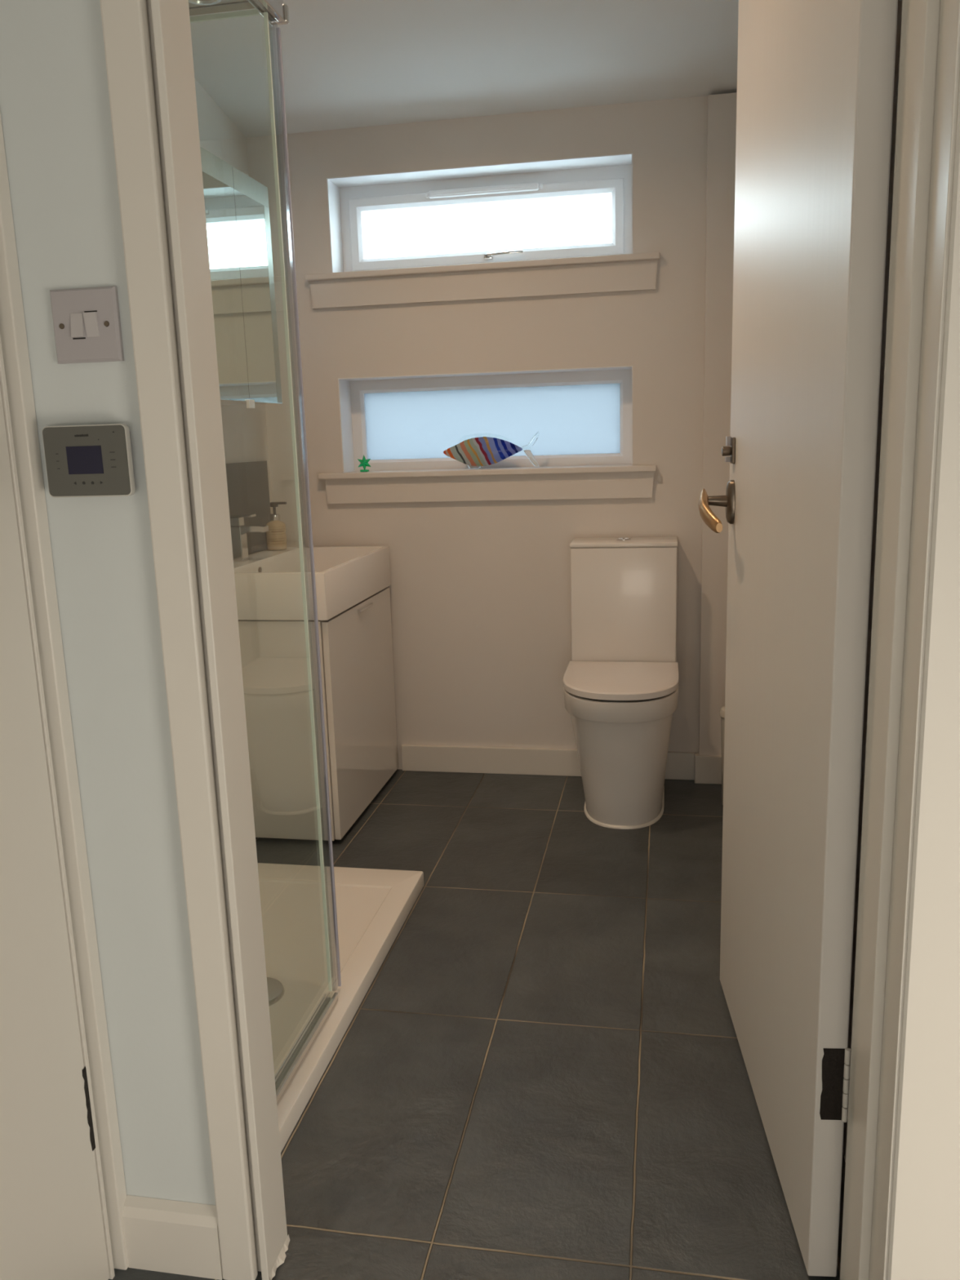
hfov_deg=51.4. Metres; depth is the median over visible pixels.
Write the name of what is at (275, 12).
shower door frame
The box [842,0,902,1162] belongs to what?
door frame
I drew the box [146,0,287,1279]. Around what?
trim
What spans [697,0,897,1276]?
door
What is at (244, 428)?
wall
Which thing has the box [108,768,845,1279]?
floor
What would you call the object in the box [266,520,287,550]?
bottle
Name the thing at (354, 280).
window
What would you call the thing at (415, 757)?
baseboard
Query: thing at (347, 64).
ceiling
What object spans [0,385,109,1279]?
door
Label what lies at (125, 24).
trim
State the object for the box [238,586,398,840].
vanity cabinet
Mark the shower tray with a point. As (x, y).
(373, 905)
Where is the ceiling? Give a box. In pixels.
[189,0,738,137]
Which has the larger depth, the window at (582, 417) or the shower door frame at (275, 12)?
the window at (582, 417)
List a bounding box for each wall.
[0,0,215,1205]
[194,78,272,555]
[245,92,737,769]
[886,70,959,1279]
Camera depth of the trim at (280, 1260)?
1.49 m
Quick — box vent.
[425,182,542,198]
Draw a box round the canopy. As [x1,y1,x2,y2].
[188,0,259,22]
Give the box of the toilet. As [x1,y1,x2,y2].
[562,537,679,829]
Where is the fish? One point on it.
(477, 451)
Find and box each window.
[305,152,660,308]
[317,365,656,503]
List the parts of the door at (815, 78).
lever, bolt knob, rose plate, bolt plate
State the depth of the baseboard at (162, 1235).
1.47 m
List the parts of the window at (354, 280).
sill, frame, sash, handle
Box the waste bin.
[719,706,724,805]
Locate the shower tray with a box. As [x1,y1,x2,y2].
[257,862,423,1151]
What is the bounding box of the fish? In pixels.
[443,431,539,468]
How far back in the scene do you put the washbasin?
2.99 m
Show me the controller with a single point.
(87, 460)
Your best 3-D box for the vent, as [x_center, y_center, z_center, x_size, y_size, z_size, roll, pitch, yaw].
[0.011,-1.508,3.346,0.400,0.024,0.024,0,12,11]
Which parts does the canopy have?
canopy panel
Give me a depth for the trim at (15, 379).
1.32 m
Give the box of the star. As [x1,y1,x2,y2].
[357,455,370,471]
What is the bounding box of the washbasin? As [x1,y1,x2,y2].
[233,546,391,620]
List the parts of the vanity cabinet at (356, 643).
cabinet door, pull handle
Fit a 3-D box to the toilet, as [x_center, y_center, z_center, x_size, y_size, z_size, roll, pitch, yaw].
[0.452,0.125,3.180,0.357,0.861,0.585,0,12,11]
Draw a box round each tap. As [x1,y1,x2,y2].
[229,514,268,561]
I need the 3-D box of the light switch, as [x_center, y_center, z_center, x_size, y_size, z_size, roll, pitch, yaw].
[-0.482,-0.385,1.218,0.087,0.087,0.013,0,12,11]
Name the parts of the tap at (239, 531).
lever, spout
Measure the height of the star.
0.060 m
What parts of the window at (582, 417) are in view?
sill, frame, pane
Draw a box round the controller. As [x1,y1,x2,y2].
[41,423,135,497]
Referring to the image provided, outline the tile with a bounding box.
[225,460,271,554]
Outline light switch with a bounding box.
[49,285,124,364]
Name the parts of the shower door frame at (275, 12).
rail, rail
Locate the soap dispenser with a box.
[266,502,287,550]
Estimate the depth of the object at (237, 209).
2.87 m
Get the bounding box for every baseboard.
[122,1195,222,1279]
[400,744,721,784]
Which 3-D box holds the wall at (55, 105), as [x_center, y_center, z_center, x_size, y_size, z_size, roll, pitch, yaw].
[-0.835,-0.397,1.331,0.955,2.800,0.081,0,12,11]
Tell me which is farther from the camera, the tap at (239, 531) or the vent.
the vent
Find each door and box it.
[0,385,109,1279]
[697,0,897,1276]
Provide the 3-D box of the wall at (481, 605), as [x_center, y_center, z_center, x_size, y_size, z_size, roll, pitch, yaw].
[0.094,-0.860,3.460,1.995,2.800,0.278,0,12,11]
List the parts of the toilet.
lid, cistern lid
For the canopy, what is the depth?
1.72 m
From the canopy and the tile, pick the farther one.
the tile
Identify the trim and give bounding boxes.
[0,110,128,1279]
[99,0,257,1279]
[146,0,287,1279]
[268,1234,289,1279]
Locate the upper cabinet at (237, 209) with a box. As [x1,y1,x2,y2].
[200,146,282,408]
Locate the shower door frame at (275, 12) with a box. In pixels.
[247,0,341,1106]

